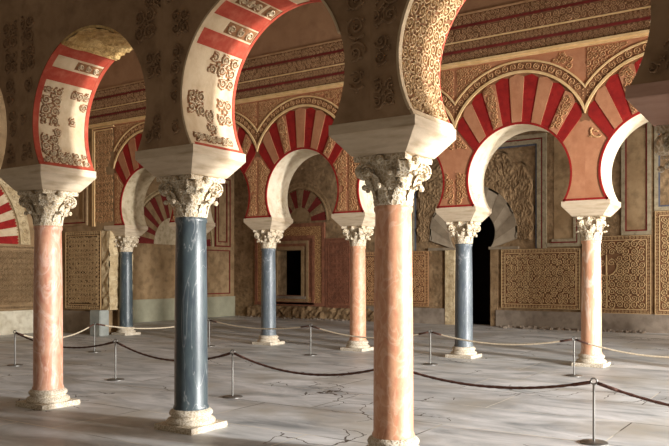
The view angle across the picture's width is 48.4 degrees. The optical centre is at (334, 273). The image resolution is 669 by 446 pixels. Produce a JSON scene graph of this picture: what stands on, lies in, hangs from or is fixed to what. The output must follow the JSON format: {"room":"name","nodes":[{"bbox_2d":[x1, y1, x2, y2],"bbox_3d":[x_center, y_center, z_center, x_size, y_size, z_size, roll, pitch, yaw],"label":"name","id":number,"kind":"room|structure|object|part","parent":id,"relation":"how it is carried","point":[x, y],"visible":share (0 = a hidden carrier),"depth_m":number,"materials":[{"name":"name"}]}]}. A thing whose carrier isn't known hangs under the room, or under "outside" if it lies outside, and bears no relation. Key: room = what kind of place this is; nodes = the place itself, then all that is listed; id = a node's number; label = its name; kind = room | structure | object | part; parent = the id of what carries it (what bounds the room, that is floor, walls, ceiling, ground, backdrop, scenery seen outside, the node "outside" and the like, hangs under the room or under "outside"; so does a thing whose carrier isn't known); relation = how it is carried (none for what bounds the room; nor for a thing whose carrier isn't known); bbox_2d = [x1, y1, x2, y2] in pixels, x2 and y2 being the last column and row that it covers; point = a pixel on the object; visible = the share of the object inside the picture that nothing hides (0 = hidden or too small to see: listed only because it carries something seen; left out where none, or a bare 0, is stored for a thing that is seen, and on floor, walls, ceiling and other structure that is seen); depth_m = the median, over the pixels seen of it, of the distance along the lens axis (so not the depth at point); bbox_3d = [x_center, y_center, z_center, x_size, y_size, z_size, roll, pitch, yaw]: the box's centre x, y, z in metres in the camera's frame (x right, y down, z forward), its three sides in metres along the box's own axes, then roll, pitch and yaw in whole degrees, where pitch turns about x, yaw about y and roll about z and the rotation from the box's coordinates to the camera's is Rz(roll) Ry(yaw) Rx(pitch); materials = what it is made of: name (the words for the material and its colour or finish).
{"room":"moorish palace hall","nodes":[
{"label":"moorish palace hall","id":0,"kind":"room"},
{"bbox_2d":[62,125,118,333],"bbox_3d":[-6.628,-1.139,20.407,2.697,5.478,0.770,0,0,34],"label":"wall pier","id":1,"kind":"object","parent":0,"point":[77,212],"visible":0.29,"depth_m":19.85,"materials":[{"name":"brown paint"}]},
{"bbox_2d":[62,186,87,226],"bbox_3d":[-7.229,-2.580,20.314,1.500,2.560,0.050,0,0,34],"label":"trim","id":2,"kind":"structure","parent":1,"relation":"attached to","point":[74,222],"depth_m":19.97,"materials":[{"name":"brown paint"}]},
{"bbox_2d":[63,310,89,333],"bbox_3d":[-7.048,1.300,20.188,2.240,0.600,0.060,0,0,34],"label":"baseboard","id":3,"kind":"object","parent":1,"relation":"attached to","point":[73,321],"visible":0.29,"depth_m":20.09,"materials":[{"name":"brown stone"}]},
{"bbox_2d":[65,231,102,309],"bbox_3d":[-6.730,-0.100,19.962,1.460,2.080,0.080,0,0,34],"label":"carved panel","id":4,"kind":"object","parent":1,"relation":"attached to","point":[83,249],"visible":1,"depth_m":19.91,"materials":[{"name":"stone"}]},
{"bbox_2d":[92,125,113,226],"bbox_3d":[-6.081,-2.560,19.557,0.850,2.600,0.040,0,0,34],"label":"trim","id":5,"kind":"structure","parent":1,"relation":"attached to","point":[94,130],"depth_m":19.74,"materials":[{"name":"gold paint"},{"name":"tan plaster"}]},
{"bbox_2d":[95,129,113,222],"bbox_3d":[-6.066,-2.575,19.563,0.767,2.472,0.018,0,0,34],"label":"carved panel","id":6,"kind":"object","parent":1,"relation":"attached to","point":[100,214],"depth_m":19.57,"materials":[{"name":"beige stone"}]},
{"bbox_2d":[101,231,132,309],"bbox_3d":[-5.763,-0.095,19.802,0.309,2.070,0.820,0,0,34],"label":"carved panel","id":7,"kind":"object","parent":1,"relation":"attached to","point":[108,238],"depth_m":19.52,"materials":[{"name":"beige stone"}]},
{"bbox_2d":[0,89,233,310],"bbox_3d":[-9.134,-2.700,20.249,1.300,8.600,20.600,0,0,34],"label":"wall","id":8,"kind":"structure","parent":0,"point":[153,272],"depth_m":25.59,"materials":[{"name":"brown paint"}]},
{"bbox_2d":[0,168,30,244],"bbox_3d":[-9.763,-2.135,18.084,0.050,2.670,5.340,0,0,34],"label":"blind arch","id":9,"kind":"object","parent":8,"relation":"attached to","point":[8,229],"visible":0.88,"depth_m":19.84,"materials":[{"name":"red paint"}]},
{"bbox_2d":[0,310,32,334],"bbox_3d":[-10.397,1.290,17.086,0.100,0.620,8.935,0,0,34],"label":"baseboard","id":10,"kind":"structure","parent":8,"relation":"attached to","point":[21,321],"depth_m":19.87,"materials":[{"name":"beige stone"}]},
{"bbox_2d":[0,245,33,309],"bbox_3d":[-8.696,0.090,19.657,0.080,1.700,2.600,0,0,34],"label":"carved panel","id":11,"kind":"object","parent":8,"relation":"attached to","point":[16,262],"visible":0.58,"depth_m":19.91,"materials":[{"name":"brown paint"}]},
{"bbox_2d":[138,190,213,246],"bbox_3d":[-5.583,-2.025,25.993,0.050,2.010,4.020,0,0,34],"label":"blind arch","id":12,"kind":"object","parent":8,"relation":"attached to","point":[157,215],"visible":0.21,"depth_m":25.38,"materials":[{"name":"red paint"}]},
{"bbox_2d":[133,296,234,322],"bbox_3d":[-5.882,1.225,25.544,0.050,0.750,7.380,0,0,34],"label":"baseboard","id":13,"kind":"structure","parent":8,"relation":"attached to","point":[144,310],"depth_m":25.64,"materials":[{"name":"grey paint"}]},
{"bbox_2d":[207,249,229,293],"bbox_3d":[-4.345,-0.075,27.872,0.030,1.650,1.300,0,0,34],"label":"trim","id":14,"kind":"structure","parent":8,"relation":"attached to","point":[207,249],"depth_m":28.32,"materials":[{"name":"red paint"}]},
{"bbox_2d":[214,179,230,246],"bbox_3d":[-4.212,-2.310,28.054,0.050,2.580,0.850,0,0,34],"label":"trim","id":15,"kind":"structure","parent":8,"relation":"attached to","point":[217,243],"depth_m":28.23,"materials":[{"name":"red paint"}]},
{"bbox_2d":[97,0,523,89],"bbox_3d":[-0.632,-5.441,16.419,17.100,3.118,0.770,0,0,34],"label":"wall","id":16,"kind":"structure","parent":0,"point":[311,23],"depth_m":16.16,"materials":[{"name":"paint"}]},
{"bbox_2d":[96,0,535,90],"bbox_3d":[-0.857,-4.845,16.081,17.100,0.030,0.060,0,0,34],"label":"trim","id":17,"kind":"structure","parent":16,"relation":"attached to","point":[524,1],"depth_m":15.68,"materials":[{"name":"brown stone"}]},
{"bbox_2d":[93,0,586,98],"bbox_3d":[-0.852,-4.738,16.088,17.100,0.193,0.044,0,0,34],"label":"trim","id":18,"kind":"structure","parent":16,"relation":"attached to","point":[538,4],"depth_m":15.46,"materials":[{"name":"brown stone"}]},
{"bbox_2d":[93,0,600,100],"bbox_3d":[-0.852,-4.622,16.087,17.100,0.045,0.045,0,0,34],"label":"trim","id":19,"kind":"structure","parent":16,"relation":"attached to","point":[587,1],"depth_m":13.88,"materials":[{"name":"red paint"}]},
{"bbox_2d":[88,29,648,128],"bbox_3d":[-0.866,-3.938,16.067,17.100,0.045,0.095,0,0,34],"label":"trim","id":20,"kind":"structure","parent":16,"relation":"attached to","point":[642,31],"depth_m":13.61,"materials":[{"name":"beige stone"}]},
{"bbox_2d":[88,19,650,124],"bbox_3d":[-0.852,-4.050,16.088,17.100,0.185,0.044,0,0,34],"label":"trim","id":21,"kind":"structure","parent":16,"relation":"attached to","point":[645,24],"depth_m":13.66,"materials":[{"name":"brown stone"}]},
{"bbox_2d":[89,7,650,116],"bbox_3d":[-0.852,-4.258,16.088,17.100,0.146,0.044,0,0,34],"label":"trim","id":22,"kind":"structure","parent":16,"relation":"attached to","point":[646,12],"depth_m":13.65,"materials":[{"name":"brown stone"}]},
{"bbox_2d":[89,16,650,118],"bbox_3d":[-0.852,-4.162,16.087,17.100,0.045,0.045,0,0,34],"label":"trim","id":23,"kind":"structure","parent":16,"relation":"attached to","point":[648,17],"depth_m":13.64,"materials":[{"name":"red paint"}]},
{"bbox_2d":[90,6,650,110],"bbox_3d":[-0.854,-4.343,16.085,17.100,0.025,0.050,0,0,34],"label":"trim","id":24,"kind":"structure","parent":16,"relation":"attached to","point":[645,6],"depth_m":13.61,"materials":[{"name":"stone"}]},
{"bbox_2d":[91,0,650,109],"bbox_3d":[-0.855,-4.478,16.084,17.100,0.263,0.054,0,0,34],"label":"trim","id":25,"kind":"structure","parent":16,"relation":"attached to","point":[601,7],"depth_m":13.68,"materials":[{"name":"brown stone"}]},
{"bbox_2d":[0,316,668,445],"bbox_3d":[0.790,1.660,11.425,28.000,0.120,27.900,0,0,34],"label":"floor","id":26,"kind":"structure","parent":0,"point":[275,408],"depth_m":10.05,"materials":[{"name":"stone"}]},
{"bbox_2d":[7,330,22,365],"bbox_3d":[-5.591,1.290,13.027,0.260,0.621,0.260,0,0,14],"label":"stanchion","id":27,"kind":"object","parent":26,"relation":"on","point":[14,364],"visible":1,"depth_m":13.02,"materials":[{"name":"metal"}]},
{"bbox_3d":[-5.591,1.315,13.027,0.024,0.540,0.023,0,0,14],"label":"post","id":28,"kind":"part","parent":27,"relation":"part of","materials":[{"name":"metal"}]},
{"bbox_2d":[19,324,93,337],"bbox_3d":[-5.258,1.125,14.151,0.034,0.219,2.284,0,0,17],"label":"rope","id":29,"kind":"object","parent":27,"relation":"hanging from","point":[92,324],"visible":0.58,"depth_m":14.56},
{"bbox_2d":[15,332,113,348],"bbox_3d":[-4.448,1.108,12.135,2.836,0.193,0.034,0,0,38],"label":"rope","id":30,"kind":"object","parent":27,"relation":"hanging from","point":[17,333],"visible":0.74,"depth_m":11.77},
{"bbox_2d":[0,164,95,410],"bbox_3d":[-3.490,0.170,9.071,0.820,2.860,0.776,0,0,34],"label":"column","id":31,"kind":"structure","parent":26,"relation":"on","point":[47,193],"depth_m":8.92,"materials":[{"name":"stone"}]},
{"bbox_2d":[19,0,162,170],"bbox_3d":[-2.497,-2.329,8.398,2.400,2.142,0.792,0,0,34],"label":"arch","id":32,"kind":"object","parent":31,"relation":"on","point":[66,47],"visible":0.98,"depth_m":8.59,"materials":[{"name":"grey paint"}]},
{"bbox_2d":[88,322,100,352],"bbox_3d":[-4.924,1.290,15.274,0.260,0.621,0.260,0,0,14],"label":"stanchion","id":33,"kind":"object","parent":26,"relation":"on","point":[94,351],"visible":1,"depth_m":15.27,"materials":[{"name":"metal"}]},
{"bbox_2d":[96,320,207,328],"bbox_3d":[-3.850,1.093,15.887,2.410,0.164,0.034,0,0,-30],"label":"rope","id":34,"kind":"object","parent":33,"relation":"hanging from","point":[207,320],"visible":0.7,"depth_m":15.64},
{"bbox_2d":[90,310,108,335],"bbox_3d":[-6.104,1.270,19.332,0.400,0.660,0.300,0,0,34],"label":"stone block","id":35,"kind":"object","parent":26,"relation":"on","point":[98,316],"visible":0.94,"depth_m":19.21,"materials":[{"name":"grey stone"}]},
{"bbox_2d":[107,339,123,380],"bbox_3d":[-3.306,1.290,11.243,0.260,0.621,0.260,0,0,14],"label":"stanchion","id":36,"kind":"object","parent":26,"relation":"on","point":[115,378],"visible":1,"depth_m":11.23,"materials":[{"name":"metal"}]},
{"bbox_3d":[-3.306,1.315,11.243,0.024,0.540,0.023,0,0,14],"label":"post","id":37,"kind":"part","parent":36,"relation":"part of","materials":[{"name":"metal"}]},
{"bbox_3d":[-3.306,1.590,11.243,0.260,0.020,0.260,0,0,14],"label":"plate","id":38,"kind":"part","parent":36,"relation":"part of","materials":[{"name":"metal"}]},
{"bbox_2d":[116,341,230,360],"bbox_3d":[-2.315,1.119,10.458,2.468,0.211,0.034,0,0,38],"label":"rope","id":39,"kind":"object","parent":36,"relation":"hanging from","point":[117,342],"visible":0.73,"depth_m":10.62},
{"bbox_2d":[104,225,147,335],"bbox_3d":[-5.503,0.170,19.659,0.820,2.860,0.776,0,0,34],"label":"column","id":40,"kind":"structure","parent":26,"relation":"on","point":[126,236],"depth_m":19.51,"materials":[{"name":"stone"}]},
{"bbox_2d":[113,120,174,225],"bbox_3d":[-4.513,-2.562,18.979,2.400,2.636,0.805,0,0,34],"label":"arch","id":41,"kind":"object","parent":40,"relation":"on","point":[132,181],"visible":0.44,"depth_m":19.23,"materials":[{"name":"paint"}]},
{"bbox_3d":[-4.727,-3.185,18.659,2.400,0.899,0.035,0,0,34],"label":"moulding","id":42,"kind":"part","parent":41,"relation":"part of","materials":[{"name":"beige stone"}]},
{"bbox_3d":[-4.725,-3.494,18.661,2.400,0.651,0.030,0,0,34],"label":"moulding","id":43,"kind":"part","parent":41,"relation":"part of","materials":[{"name":"beige stone"}]},
{"bbox_2d":[135,144,245,434],"bbox_3d":[-1.492,0.170,7.742,0.820,2.860,0.776,0,0,34],"label":"column","id":44,"kind":"structure","parent":26,"relation":"on","point":[191,177],"depth_m":7.59,"materials":[{"name":"stone"}]},
{"bbox_2d":[163,0,369,153],"bbox_3d":[-0.498,-2.329,7.068,2.400,2.142,0.792,0,0,34],"label":"arch","id":45,"kind":"object","parent":44,"relation":"on","point":[207,44],"visible":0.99,"depth_m":7.33,"materials":[{"name":"grey paint"}]},
{"bbox_2d":[169,222,214,234],"bbox_3d":[-3.505,0.170,18.329,0.820,2.860,0.776,0,0,34],"label":"column","id":46,"kind":"structure","parent":26,"relation":"on","point":[209,226],"depth_m":18.24,"materials":[{"name":"stone"}]},
{"bbox_2d":[207,101,257,222],"bbox_3d":[-2.516,-2.562,17.649,2.400,2.636,0.808,0,0,34],"label":"arch","id":47,"kind":"object","parent":46,"relation":"on","point":[246,114],"visible":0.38,"depth_m":16.80,"materials":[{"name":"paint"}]},
{"bbox_3d":[-2.727,-3.494,17.332,2.400,0.651,0.030,0,0,34],"label":"moulding","id":48,"kind":"part","parent":47,"relation":"part of","materials":[{"name":"beige stone"}]},
{"bbox_3d":[-2.728,-3.185,17.330,2.400,0.899,0.035,0,0,34],"label":"moulding","id":49,"kind":"part","parent":47,"relation":"part of","materials":[{"name":"beige stone"}]},
{"bbox_2d":[208,318,214,346],"bbox_3d":[-2.776,1.290,16.500,0.260,0.621,0.260,0,0,14],"label":"stanchion","id":50,"kind":"object","parent":26,"relation":"on","point":[209,345],"visible":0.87,"depth_m":16.49,"materials":[{"name":"metal"}]},
{"bbox_2d":[210,320,308,329],"bbox_3d":[-1.623,1.082,15.588,2.875,0.146,0.034,0,0,38],"label":"rope","id":51,"kind":"object","parent":50,"relation":"hanging from","point":[210,320],"visible":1,"depth_m":15.52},
{"bbox_2d":[222,349,242,398],"bbox_3d":[-1.324,1.290,9.673,0.260,0.621,0.260,0,0,14],"label":"stanchion","id":52,"kind":"object","parent":26,"relation":"on","point":[232,396],"visible":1,"depth_m":9.66,"materials":[{"name":"metal"}]},
{"bbox_3d":[-1.324,1.315,9.673,0.024,0.540,0.023,0,0,14],"label":"post","id":53,"kind":"part","parent":52,"relation":"part of","materials":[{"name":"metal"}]},
{"bbox_3d":[-1.324,1.590,9.673,0.260,0.020,0.260,0,0,14],"label":"plate","id":54,"kind":"part","parent":52,"relation":"part of","materials":[{"name":"metal"}]},
{"bbox_2d":[234,352,373,375],"bbox_3d":[-0.340,1.120,8.994,2.330,0.210,0.034,0,0,35],"label":"rope","id":55,"kind":"object","parent":52,"relation":"hanging from","point":[236,354],"visible":0.79,"depth_m":9.01,"materials":[{"name":"brown fabric"}]},
{"bbox_2d":[244,217,292,345],"bbox_3d":[-1.506,0.170,17.000,0.820,2.860,0.776,0,0,34],"label":"column","id":56,"kind":"structure","parent":26,"relation":"on","point":[269,230],"depth_m":16.85,"materials":[{"name":"stone"}]},
{"bbox_2d":[257,87,347,218],"bbox_3d":[-0.518,-2.562,16.320,2.400,2.636,0.808,0,0,34],"label":"arch","id":57,"kind":"object","parent":56,"relation":"on","point":[292,129],"visible":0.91,"depth_m":16.20,"materials":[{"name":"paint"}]},
{"bbox_3d":[-0.730,-3.185,16.000,2.400,0.899,0.035,0,0,34],"label":"moulding","id":58,"kind":"part","parent":57,"relation":"part of","materials":[{"name":"stone"}]},
{"bbox_3d":[-0.729,-3.494,16.002,2.400,0.651,0.030,0,0,34],"label":"moulding","id":59,"kind":"part","parent":57,"relation":"part of","materials":[{"name":"beige stone"}]},
{"bbox_2d":[304,324,316,355],"bbox_3d":[-0.470,1.290,14.677,0.260,0.621,0.260,0,0,14],"label":"stanchion","id":60,"kind":"object","parent":26,"relation":"on","point":[310,354],"visible":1,"depth_m":14.67,"materials":[{"name":"metal"}]},
{"bbox_2d":[312,325,428,338],"bbox_3d":[0.613,1.109,13.921,2.579,0.192,0.034,0,0,35],"label":"rope","id":61,"kind":"object","parent":60,"relation":"attached to","point":[312,325],"visible":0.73,"depth_m":14.11,"materials":[{"name":"beige fabric"}]},
{"bbox_2d":[331,212,374,351],"bbox_3d":[0.492,0.170,15.671,0.820,2.860,0.776,0,0,34],"label":"column","id":62,"kind":"structure","parent":26,"relation":"on","point":[357,227],"depth_m":15.52,"materials":[{"name":"stone"}]},
{"bbox_2d":[329,114,455,445],"bbox_3d":[0.507,0.170,6.413,0.820,2.860,0.776,0,0,34],"label":"column","id":63,"kind":"structure","parent":26,"relation":"on","point":[394,155],"depth_m":6.26,"materials":[{"name":"stone"}]},
{"bbox_2d":[370,0,668,128],"bbox_3d":[1.500,-2.329,5.739,2.400,2.142,0.792,0,0,34],"label":"arch","id":64,"kind":"object","parent":63,"relation":"on","point":[408,37],"visible":1,"depth_m":6.03,"materials":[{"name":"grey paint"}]},
{"bbox_3d":[1.484,-1.976,5.756,1.860,1.434,0.782,0,0,34],"label":"edge moulding","id":65,"kind":"part","parent":64,"relation":"part of","materials":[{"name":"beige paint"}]},
{"bbox_2d":[423,329,437,364],"bbox_3d":[1.695,1.290,13.165,0.260,0.621,0.260,0,0,14],"label":"stanchion","id":66,"kind":"object","parent":26,"relation":"on","point":[430,363],"visible":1,"depth_m":13.15,"materials":[{"name":"metal"}]},
{"bbox_3d":[1.695,1.315,13.165,0.024,0.540,0.023,0,0,14],"label":"post","id":67,"kind":"part","parent":66,"relation":"part of","materials":[{"name":"metal"}]},
{"bbox_2d":[432,331,571,344],"bbox_3d":[2.728,1.098,12.424,2.479,0.173,0.034,0,0,36],"label":"rope","id":68,"kind":"object","parent":66,"relation":"hanging from","point":[565,340],"visible":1,"depth_m":12.40,"materials":[{"name":"beige fabric"}]},
{"bbox_2d":[235,315,645,333],"bbox_3d":[2.264,1.558,23.999,14.555,0.084,0.574,0,0,34],"label":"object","id":69,"kind":"object","parent":26,"relation":"on","point":[504,326],"visible":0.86,"depth_m":21.59,"materials":[{"name":"brown stone"}]},
{"bbox_2d":[436,206,491,358],"bbox_3d":[2.490,0.170,14.341,0.820,2.860,0.776,0,0,34],"label":"column","id":70,"kind":"structure","parent":26,"relation":"on","point":[463,223],"depth_m":14.19,"materials":[{"name":"stone"}]},
{"bbox_2d":[348,68,454,212],"bbox_3d":[1.480,-2.562,14.990,2.400,2.636,0.808,0,0,34],"label":"arch","id":71,"kind":"object","parent":70,"relation":"on","point":[359,200],"visible":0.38,"depth_m":14.14,"materials":[{"name":"paint"}]},
{"bbox_3d":[1.269,-3.494,14.673,2.400,0.651,0.030,0,0,34],"label":"moulding","id":72,"kind":"part","parent":71,"relation":"part of","materials":[{"name":"beige stone"}]},
{"bbox_3d":[1.268,-3.185,14.671,2.400,0.899,0.035,0,0,34],"label":"moulding","id":73,"kind":"part","parent":71,"relation":"part of","materials":[{"name":"beige stone"}]},
{"bbox_2d":[565,336,582,376],"bbox_3d":[3.760,1.290,11.683,0.260,0.621,0.260,0,0,14],"label":"stanchion","id":74,"kind":"object","parent":26,"relation":"on","point":[573,374],"visible":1,"depth_m":11.67,"materials":[{"name":"metal"}]},
{"bbox_3d":[3.760,1.315,11.683,0.024,0.540,0.023,0,0,14],"label":"post","id":75,"kind":"part","parent":74,"relation":"part of","materials":[{"name":"metal"}]},
{"bbox_3d":[3.760,1.590,11.683,0.260,0.020,0.260,0,0,14],"label":"plate","id":76,"kind":"part","parent":74,"relation":"part of","materials":[{"name":"metal"}]},
{"bbox_2d":[576,339,668,357],"bbox_3d":[4.814,1.125,10.946,2.510,0.220,0.034,0,0,35],"label":"rope","id":77,"kind":"object","parent":74,"relation":"attached to","point":[578,340],"visible":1,"depth_m":11.26,"materials":[{"name":"beige fabric"}]},
{"bbox_2d":[561,199,620,367],"bbox_3d":[4.488,0.170,13.012,0.820,2.860,0.776,0,0,34],"label":"column","id":78,"kind":"structure","parent":26,"relation":"on","point":[591,214],"depth_m":12.86,"materials":[{"name":"stone"}]},
{"bbox_2d":[455,47,584,208],"bbox_3d":[3.479,-2.562,13.661,2.400,2.636,0.808,0,0,34],"label":"arch","id":79,"kind":"object","parent":78,"relation":"on","point":[496,102],"visible":0.99,"depth_m":13.39,"materials":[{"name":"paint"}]},
{"bbox_3d":[3.268,-3.494,13.344,2.400,0.651,0.030,0,0,34],"label":"moulding","id":80,"kind":"part","parent":79,"relation":"part of","materials":[{"name":"beige stone"}]},
{"bbox_3d":[3.266,-3.185,13.342,2.400,0.899,0.035,0,0,34],"label":"moulding","id":81,"kind":"part","parent":79,"relation":"part of","materials":[{"name":"beige stone"}]},
{"bbox_2d":[585,36,648,201],"bbox_3d":[5.477,-2.562,12.332,2.400,2.636,0.808,0,0,34],"label":"arch","id":82,"kind":"object","parent":78,"relation":"on","point":[610,118],"visible":0.76,"depth_m":12.54,"materials":[{"name":"paint"}]},
{"bbox_3d":[5.264,-3.185,12.012,2.400,0.899,0.035,0,0,34],"label":"moulding","id":83,"kind":"part","parent":82,"relation":"part of","materials":[{"name":"beige stone"}]},
{"bbox_3d":[5.266,-3.494,12.014,2.400,0.651,0.030,0,0,34],"label":"moulding","id":84,"kind":"part","parent":82,"relation":"part of","materials":[{"name":"beige stone"}]},
{"bbox_2d":[579,377,607,445],"bbox_3d":[2.456,1.290,7.050,0.260,0.621,0.260,0,0,14],"label":"stanchion","id":85,"kind":"object","parent":26,"relation":"on","point":[592,442],"visible":1,"depth_m":7.04,"materials":[{"name":"metal"}]},
{"bbox_3d":[2.456,1.590,7.050,0.260,0.020,0.260,0,0,14],"label":"plate","id":86,"kind":"part","parent":85,"relation":"part of","materials":[{"name":"metal"}]},
{"bbox_3d":[2.456,1.315,7.050,0.024,0.540,0.023,0,0,14],"label":"post","id":87,"kind":"part","parent":85,"relation":"part of","materials":[{"name":"metal"}]},
{"bbox_2d":[597,382,668,405],"bbox_3d":[3.479,1.125,6.340,2.430,0.220,0.034,0,0,35],"label":"rope","id":88,"kind":"object","parent":85,"relation":"hanging from","point":[598,383],"visible":1,"depth_m":6.85,"materials":[{"name":"brown fabric"}]},
{"bbox_2d":[625,80,668,172],"bbox_3d":[2.505,0.170,5.084,0.820,2.860,0.776,0,0,34],"label":"column","id":89,"kind":"structure","parent":26,"relation":"on","point":[651,100],"depth_m":4.96,"materials":[{"name":"stone"}]},
{"bbox_3d":[-5.488,0.170,10.401,0.820,2.860,0.776,0,0,34],"label":"column","id":90,"kind":"structure","parent":26,"relation":"on","visible":0},
{"bbox_2d":[0,0,18,168],"bbox_3d":[-4.495,-2.329,9.727,2.400,2.142,0.792,0,0,34],"label":"arch","id":91,"kind":"object","parent":90,"relation":"on","point":[9,9],"visible":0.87,"depth_m":8.84,"materials":[{"name":"grey paint"}]},
{"bbox_3d":[0.643,1.290,8.316,0.260,0.621,0.260,0,0,14],"label":"stanchion","id":92,"kind":"object","parent":26,"relation":"on","visible":0},
{"bbox_2d":[413,371,590,388],"bbox_3d":[1.550,1.093,7.683,2.148,0.163,0.034,0,0,35],"label":"rope","id":93,"kind":"object","parent":92,"relation":"hanging from","point":[414,372],"visible":0.81,"depth_m":7.55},
{"bbox_2d":[234,123,668,315],"bbox_3d":[5.202,-2.700,22.932,21.400,8.600,0.550,0,0,34],"label":"wall","id":94,"kind":"structure","parent":0,"point":[315,170],"depth_m":24.12,"materials":[{"name":"brown stone"}]},
{"bbox_2d":[255,222,324,306],"bbox_3d":[-1.665,-0.335,27.116,3.170,2.970,0.090,0,0,34],"label":"surround","id":95,"kind":"object","parent":94,"relation":"attached to","point":[309,238],"visible":0.69,"depth_m":26.71,"materials":[{"name":"beige stone"}]},
{"bbox_3d":[-1.611,0.850,27.080,1.380,0.100,0.090,0,0,34],"label":"sill","id":96,"kind":"part","parent":95,"relation":"part of","materials":[{"name":"beige stone"}]},
{"bbox_2d":[287,251,300,294],"bbox_3d":[-1.090,-0.040,27.989,1.180,1.740,0.900,0,0,34],"label":"window","id":97,"kind":"structure","parent":94,"relation":"in","point":[293,257],"depth_m":28.37,"materials":[{"name":"black"}]},
{"bbox_2d":[287,182,331,221],"bbox_3d":[-1.250,-2.600,26.864,2.800,1.400,0.050,0,0,34],"label":"blind arch","id":98,"kind":"object","parent":94,"relation":"attached to","point":[304,205],"visible":0.66,"depth_m":26.68,"materials":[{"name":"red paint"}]},
{"bbox_2d":[247,305,373,321],"bbox_3d":[-0.800,1.373,26.475,5.880,0.455,0.198,0,0,34],"label":"baseboard","id":99,"kind":"structure","parent":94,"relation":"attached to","point":[309,312],"depth_m":26.49,"materials":[{"name":"brown stone"}]},
{"bbox_2d":[325,238,350,307],"bbox_3d":[0.156,-0.035,25.909,1.100,2.430,0.080,0,0,34],"label":"carved panel","id":100,"kind":"object","parent":94,"relation":"attached to","point":[337,250],"visible":0.8,"depth_m":25.92,"materials":[{"name":"red stone"}]},
{"bbox_2d":[365,251,428,306],"bbox_3d":[1.946,0.155,24.718,2.600,1.790,0.080,0,0,34],"label":"carved panel","id":101,"kind":"object","parent":94,"relation":"attached to","point":[420,259],"visible":0.43,"depth_m":24.21,"materials":[{"name":"beige stone"}]},
{"bbox_2d":[445,250,455,324],"bbox_3d":[3.666,0.425,23.564,0.320,2.350,0.100,0,0,34],"label":"trim","id":102,"kind":"structure","parent":94,"relation":"attached to","point":[449,254],"depth_m":23.51,"materials":[{"name":"beige stone"}]},
{"bbox_2d":[416,151,534,250],"bbox_3d":[4.282,-2.289,23.137,3.934,3.077,0.125,0,0,34],"label":"doorway arch","id":103,"kind":"object","parent":94,"relation":"attached to","point":[508,182],"visible":0.7,"depth_m":22.62,"materials":[{"name":"grey stone"}]},
{"bbox_2d":[411,133,546,250],"bbox_3d":[4.303,-2.455,23.170,4.640,3.390,0.050,0,0,34],"label":"trim","id":104,"kind":"structure","parent":94,"relation":"attached to","point":[539,140],"depth_m":21.99,"materials":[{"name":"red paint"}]},
{"bbox_2d":[472,216,494,324],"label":"door","id":105,"kind":"structure","parent":94,"relation":"in","point":[484,239],"depth_m":25.30,"materials":[{"name":"black"}]},
{"bbox_2d":[490,249,497,325],"bbox_3d":[4.883,0.425,22.779,0.220,2.350,0.060,0,0,34],"label":"trim","id":106,"kind":"structure","parent":94,"relation":"attached to","point":[493,252],"depth_m":22.76,"materials":[{"name":"beige stone"}]},
{"bbox_2d":[366,306,668,333],"bbox_3d":[7.354,1.350,21.111,15.800,0.500,0.100,0,0,34],"label":"baseboard","id":107,"kind":"structure","parent":94,"relation":"attached to","point":[650,323],"depth_m":21.61,"materials":[{"name":"grey stone"}]},
{"bbox_2d":[501,248,580,309],"bbox_3d":[6.059,0.140,21.982,2.360,1.760,0.080,0,0,34],"label":"carved panel","id":108,"kind":"object","parent":94,"relation":"attached to","point":[530,278],"visible":1,"depth_m":21.93,"materials":[{"name":"stone"}]},
{"bbox_2d":[554,137,572,238],"bbox_3d":[6.691,-2.500,21.605,0.650,3.000,0.012,0,0,34],"label":"wall panel","id":109,"kind":"object","parent":94,"relation":"attached to","point":[563,221],"depth_m":21.67,"materials":[{"name":"brown paint"}]},
{"bbox_2d":[547,217,580,246],"bbox_3d":[6.660,-2.475,21.603,0.980,3.350,0.050,0,0,34],"label":"trim","id":110,"kind":"structure","parent":94,"relation":"attached to","point":[576,241],"depth_m":21.44,"materials":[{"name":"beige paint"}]},
{"bbox_2d":[601,235,650,313],"bbox_3d":[7.858,0.020,20.785,1.840,2.160,0.080,0,0,34],"label":"carved panel","id":111,"kind":"object","parent":94,"relation":"attached to","point":[625,260],"visible":0.66,"depth_m":20.61,"materials":[{"name":"stone"}]},
{"bbox_2d":[621,122,650,234],"bbox_3d":[8.308,-2.840,20.506,0.780,3.520,0.050,0,0,34],"label":"trim","id":112,"kind":"structure","parent":94,"relation":"attached to","point":[624,231],"depth_m":20.48,"materials":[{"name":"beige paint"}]},
{"bbox_2d":[627,128,645,229],"bbox_3d":[8.315,-2.575,20.524,0.550,2.850,0.012,0,0,34],"label":"wall panel","id":113,"kind":"object","parent":94,"relation":"attached to","point":[636,141],"depth_m":20.51,"materials":[{"name":"brown paint"}]},
{"bbox_2d":[654,127,668,210],"bbox_3d":[9.407,-3.160,19.775,1.700,2.880,0.050,0,0,34],"label":"trim","id":114,"kind":"structure","parent":94,"relation":"attached to","point":[657,207],"depth_m":20.18,"materials":[{"name":"beige stone"}]},
{"bbox_2d":[655,211,668,314],"bbox_3d":[9.406,-0.300,19.755,1.680,2.800,0.080,0,0,34],"label":"carved panel","id":115,"kind":"object","parent":94,"relation":"attached to","point":[661,217],"visible":1,"depth_m":20.11,"materials":[{"name":"stone"}]}
]}

